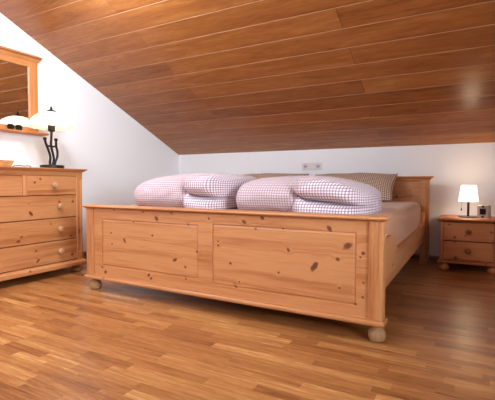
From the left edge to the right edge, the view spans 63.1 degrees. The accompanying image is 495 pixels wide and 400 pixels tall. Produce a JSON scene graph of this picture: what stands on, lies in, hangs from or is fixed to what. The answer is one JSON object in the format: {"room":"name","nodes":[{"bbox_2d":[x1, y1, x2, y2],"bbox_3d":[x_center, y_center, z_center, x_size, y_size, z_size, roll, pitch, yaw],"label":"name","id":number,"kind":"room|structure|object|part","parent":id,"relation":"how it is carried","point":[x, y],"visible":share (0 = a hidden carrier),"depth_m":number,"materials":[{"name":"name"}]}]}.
{"room":"bedroom","nodes":[
{"label":"bedroom","id":0,"kind":"room"},
{"bbox_2d":[0,13,178,251],"bbox_3d":[-2.178,-0.613,3.213,0.150,2.530,5.362,1,3,29],"label":"wall","id":1,"kind":"structure","parent":0,"point":[118,153],"depth_m":4.08,"materials":[{"name":"white paint"}]},
{"bbox_2d":[0,45,48,135],"bbox_3d":[-2.057,-0.898,3.153,0.105,0.686,1.022,1,3,29],"label":"wall mirror","id":2,"kind":"object","parent":1,"relation":"attached to","point":[18,69],"visible":0.94,"depth_m":3.41,"materials":[{"name":"brown wood"}]},
{"bbox_2d":[6,124,22,129],"bbox_3d":[-1.932,-0.605,3.342,0.027,0.046,0.136,1,3,29],"label":"sunglasses","id":3,"kind":"object","parent":2,"relation":"on","point":[9,126],"visible":1,"depth_m":3.33,"materials":[{"name":"black plastic"}]},
{"bbox_3d":[-2.080,-0.876,3.166,0.006,0.540,0.770,1,3,29],"label":"glass","id":4,"kind":"part","parent":2,"relation":"part of","materials":[{"name":"white mirror"}]},
{"bbox_3d":[-2.080,-0.596,3.178,0.030,0.044,0.754,1,3,29],"label":"rail","id":5,"kind":"part","parent":2,"relation":"part of","materials":[{"name":"brown wood"}]},
{"bbox_3d":[-2.079,-1.168,3.154,0.030,0.065,0.910,1,3,29],"label":"frame","id":6,"kind":"part","parent":2,"relation":"part of","materials":[{"name":"brown wood"}]},
{"bbox_3d":[-2.069,-1.213,3.146,0.076,0.057,0.974,1,3,29],"label":"cornice","id":7,"kind":"part","parent":2,"relation":"part of","materials":[{"name":"brown wood"}]},
{"bbox_2d":[0,128,48,135],"bbox_3d":[-2.057,-0.565,3.167,0.105,0.018,1.022,1,3,29],"label":"shelf","id":8,"kind":"object","parent":2,"relation":"attached to","point":[24,131],"depth_m":3.44,"materials":[{"name":"brown wood"}]},
{"bbox_2d":[0,0,494,154],"bbox_3d":[0.697,-1.167,2.691,5.398,1.377,3.084,1,3,29],"label":"ceiling","id":9,"kind":"structure","parent":0,"point":[201,76],"depth_m":3.25,"materials":[{"name":"brown wood"}]},
{"bbox_2d":[0,256,494,399],"bbox_3d":[0.243,0.664,1.890,6.419,0.001,5.300,1,3,29],"label":"floor","id":10,"kind":"structure","parent":0,"point":[62,338],"depth_m":1.86,"materials":[{"name":"brown wood"}]},
{"bbox_2d":[0,166,87,280],"bbox_3d":[-1.809,0.182,3.060,0.487,0.855,1.060,1,3,29],"label":"dresser","id":11,"kind":"object","parent":10,"relation":"on","point":[41,231],"visible":1,"depth_m":3.06,"materials":[{"name":"brown wood"}]},
{"bbox_2d":[0,160,13,165],"bbox_3d":[-1.897,-0.263,2.876,0.216,0.050,0.360,1,3,29],"label":"wooden tray","id":12,"kind":"object","parent":11,"relation":"on","point":[2,162],"visible":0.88,"depth_m":2.93,"materials":[{"name":"brown wood"}]},
{"bbox_3d":[-1.913,-0.102,2.846,0.400,0.147,0.418,1,3,29],"label":"drawer","id":13,"kind":"part","parent":11,"relation":"part of","materials":[{"name":"brown wood"}]},
{"bbox_3d":[-1.804,0.237,3.059,0.400,0.172,0.871,1,3,29],"label":"drawer","id":14,"kind":"part","parent":11,"relation":"part of","materials":[{"name":"brown wood"}]},
{"bbox_3d":[-1.803,0.058,3.052,0.400,0.176,0.871,1,3,29],"label":"drawer","id":15,"kind":"part","parent":11,"relation":"part of","materials":[{"name":"brown wood"}]},
{"bbox_3d":[-1.804,0.414,3.067,0.400,0.169,0.871,1,3,29],"label":"drawer","id":16,"kind":"part","parent":11,"relation":"part of","materials":[{"name":"brown wood"}]},
{"bbox_2d":[14,107,74,167],"bbox_3d":[-1.720,-0.527,3.403,0.484,0.534,0.362,-1,3,-30],"label":"table lamp","id":17,"kind":"object","parent":11,"relation":"on","point":[50,120],"visible":0.92,"depth_m":3.38,"materials":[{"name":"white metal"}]},
{"bbox_3d":[-1.688,-0.405,3.401,0.032,0.248,0.074,1,3,29],"label":"stem","id":18,"kind":"part","parent":17,"relation":"part of","materials":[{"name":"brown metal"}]},
{"bbox_3d":[-1.667,-0.681,3.427,0.362,0.135,0.362,1,3,29],"label":"lamp shade","id":19,"kind":"part","parent":17,"relation":"part of","materials":[{"name":"white glass"}]},
{"bbox_2d":[48,125,54,131],"bbox_3d":[-1.667,-0.618,3.430,0.058,0.078,0.058,1,3,29],"label":"socket","id":20,"kind":"object","parent":17,"relation":"attached to","point":[51,128],"depth_m":3.41,"materials":[{"name":"black"}]},
{"bbox_3d":[-1.666,-0.439,3.441,0.019,0.316,0.043,1,3,29],"label":"stem","id":21,"kind":"part","parent":17,"relation":"part of","materials":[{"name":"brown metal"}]},
{"bbox_3d":[-1.650,-0.407,3.471,0.032,0.249,0.051,1,3,29],"label":"stem","id":22,"kind":"part","parent":17,"relation":"part of","materials":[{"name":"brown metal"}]},
{"bbox_3d":[-1.693,-0.118,3.243,0.400,0.147,0.418,1,3,29],"label":"drawer","id":23,"kind":"part","parent":11,"relation":"part of","materials":[{"name":"brown wood"}]},
{"bbox_3d":[-1.499,-0.115,3.142,0.037,0.048,0.048,1,3,29],"label":"knob","id":24,"kind":"part","parent":11,"relation":"part of","materials":[{"name":"brown wood"}]},
{"bbox_3d":[-1.479,0.407,3.202,0.037,0.048,0.048,1,3,29],"label":"knob","id":25,"kind":"part","parent":11,"relation":"part of","materials":[{"name":"brown wood"}]},
{"bbox_2d":[82,176,433,342],"bbox_3d":[0.281,0.202,3.269,2.066,0.808,2.229,1,3,29],"label":"double bed","id":26,"kind":"object","parent":10,"relation":"on","point":[340,267],"visible":0.88,"depth_m":2.20,"materials":[{"name":"brown wood"}]},
{"bbox_3d":[-1.071,0.282,2.803,0.068,0.457,0.068,1,3,29],"label":"post","id":27,"kind":"part","parent":26,"relation":"part of","materials":[{"name":"brown wood"}]},
{"bbox_3d":[-0.627,0.294,2.554,0.798,0.320,0.036,1,3,29],"label":"panel","id":28,"kind":"part","parent":26,"relation":"part of","materials":[{"name":"brown wood"}]},
{"bbox_3d":[-0.235,0.303,2.340,1.844,0.457,0.042,1,3,29],"label":"footboard","id":29,"kind":"part","parent":26,"relation":"part of","materials":[{"name":"brown wood"}]},
{"bbox_3d":[-0.235,0.547,2.351,2.002,0.030,0.090,1,3,29],"label":"rail","id":30,"kind":"part","parent":26,"relation":"part of","materials":[{"name":"brown wood"}]},
{"bbox_3d":[-0.232,0.064,2.334,2.012,0.022,0.108,1,3,29],"label":"rail","id":31,"kind":"part","parent":26,"relation":"part of","materials":[{"name":"brown wood"}]},
{"bbox_2d":[129,201,420,245],"bbox_3d":[0.288,0.175,3.280,1.874,0.298,2.040,1,3,29],"label":"mattress","id":32,"kind":"object","parent":26,"relation":"on","point":[405,215],"visible":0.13,"depth_m":2.78,"materials":[{"name":"beige fabric"}]},
{"bbox_2d":[134,173,256,208],"bbox_3d":[-0.374,-0.078,2.913,0.870,0.235,0.776,1,3,29],"label":"duvet","id":33,"kind":"object","parent":32,"relation":"on","point":[193,190],"visible":0.88,"depth_m":2.57,"materials":[{"name":"pink fabric"}]},
{"bbox_2d":[242,173,308,178],"bbox_3d":[0.222,-0.152,4.250,0.800,0.266,0.296,1,3,28],"label":"pillow","id":34,"kind":"object","parent":32,"relation":"on","point":[262,175],"visible":0.13,"depth_m":4.25,"materials":[{"name":"brown fabric"}]},
{"bbox_2d":[236,175,381,214],"bbox_3d":[0.392,-0.046,2.486,0.817,0.210,0.757,1,3,29],"label":"duvet","id":35,"kind":"object","parent":32,"relation":"on","point":[310,193],"visible":0.96,"depth_m":2.18,"materials":[{"name":"pink fabric"}]},
{"bbox_2d":[315,173,397,200],"bbox_3d":[0.978,-0.130,3.839,0.820,0.263,0.287,2,3,30],"label":"pillow","id":36,"kind":"object","parent":32,"relation":"on","point":[384,183],"visible":0.31,"depth_m":3.70,"materials":[{"name":"brown fabric"}]},
{"bbox_3d":[0.165,0.317,2.116,0.816,0.349,0.036,1,3,29],"label":"panel","id":37,"kind":"part","parent":26,"relation":"part of","materials":[{"name":"brown wood"}]},
{"bbox_3d":[0.602,0.325,1.879,0.068,0.457,0.068,1,3,29],"label":"post","id":38,"kind":"part","parent":26,"relation":"part of","materials":[{"name":"brown wood"}]},
{"bbox_3d":[1.194,0.074,3.972,0.832,0.408,0.008,1,3,29],"label":"panel","id":39,"kind":"part","parent":26,"relation":"part of","materials":[{"name":"brown wood"}]},
{"bbox_3d":[1.119,0.280,2.819,0.026,0.263,2.080,1,3,29],"label":"rail","id":40,"kind":"part","parent":26,"relation":"part of","materials":[{"name":"brown wood"}]},
{"bbox_3d":[0.805,0.061,4.211,1.860,0.532,0.034,1,3,29],"label":"headboard","id":41,"kind":"part","parent":26,"relation":"part of","materials":[{"name":"brown wood"}]},
{"bbox_3d":[0.797,-0.220,4.184,2.066,0.040,0.098,1,3,29],"label":"cornice","id":42,"kind":"part","parent":26,"relation":"part of","materials":[{"name":"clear wood"}]},
{"bbox_3d":[1.649,0.202,3.749,0.070,0.772,0.065,1,3,29],"label":"post","id":43,"kind":"part","parent":26,"relation":"part of","materials":[{"name":"brown wood"}]},
{"bbox_2d":[437,214,494,274],"bbox_3d":[1.925,0.374,3.520,0.471,0.450,0.428,1,3,29],"label":"nightstand","id":44,"kind":"object","parent":10,"relation":"on","point":[465,241],"visible":0.99,"depth_m":3.36,"materials":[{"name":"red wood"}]},
{"bbox_2d":[458,185,478,217],"bbox_3d":[1.912,0.011,3.490,0.156,0.277,0.156,1,3,29],"label":"bedside lamp","id":45,"kind":"object","parent":44,"relation":"on","point":[468,193],"visible":0.98,"depth_m":3.44,"materials":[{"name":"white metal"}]},
{"bbox_3d":[1.912,0.066,3.492,0.019,0.152,0.019,1,3,29],"label":"post","id":46,"kind":"part","parent":45,"relation":"part of","materials":[{"name":"black metal"}]},
{"bbox_3d":[1.912,-0.057,3.487,0.155,0.140,0.155,1,3,29],"label":"lamp shade","id":47,"kind":"part","parent":45,"relation":"part of","materials":[{"name":"white fabric"}]},
{"bbox_3d":[1.923,0.421,3.518,0.367,0.151,0.357,1,3,29],"label":"drawer","id":48,"kind":"part","parent":44,"relation":"part of","materials":[{"name":"red wood"}]},
{"bbox_3d":[1.924,0.261,3.512,0.367,0.155,0.357,1,3,29],"label":"drawer","id":49,"kind":"part","parent":44,"relation":"part of","materials":[{"name":"red wood"}]},
{"bbox_2d":[477,205,490,217],"bbox_3d":[2.008,0.099,3.424,0.056,0.108,0.092,-2,3,-37],"label":"clock","id":50,"kind":"object","parent":44,"relation":"on","point":[483,211],"visible":1,"depth_m":3.40,"materials":[{"name":"silver metal"}]},
{"bbox_2d":[179,142,494,255],"bbox_3d":[1.470,0.036,4.144,5.361,1.170,0.150,1,3,29],"label":"wall","id":51,"kind":"structure","parent":0,"point":[452,166],"depth_m":3.98,"materials":[{"name":"white paint"}]},
{"bbox_2d":[302,163,321,169],"bbox_3d":[0.713,-0.370,4.452,0.221,0.070,0.014,1,3,29],"label":"wall outlet","id":52,"kind":"object","parent":51,"relation":"attached to","point":[305,166],"visible":1,"depth_m":4.45,"materials":[{"name":"white plastic"}]},
{"bbox_2d":[410,254,438,260],"bbox_3d":[1.428,0.551,4.093,5.361,0.045,0.016,1,3,29],"label":"baseboard","id":53,"kind":"structure","parent":51,"relation":"attached to","point":[414,256],"depth_m":3.91,"materials":[{"name":"brown wood"}]}
]}

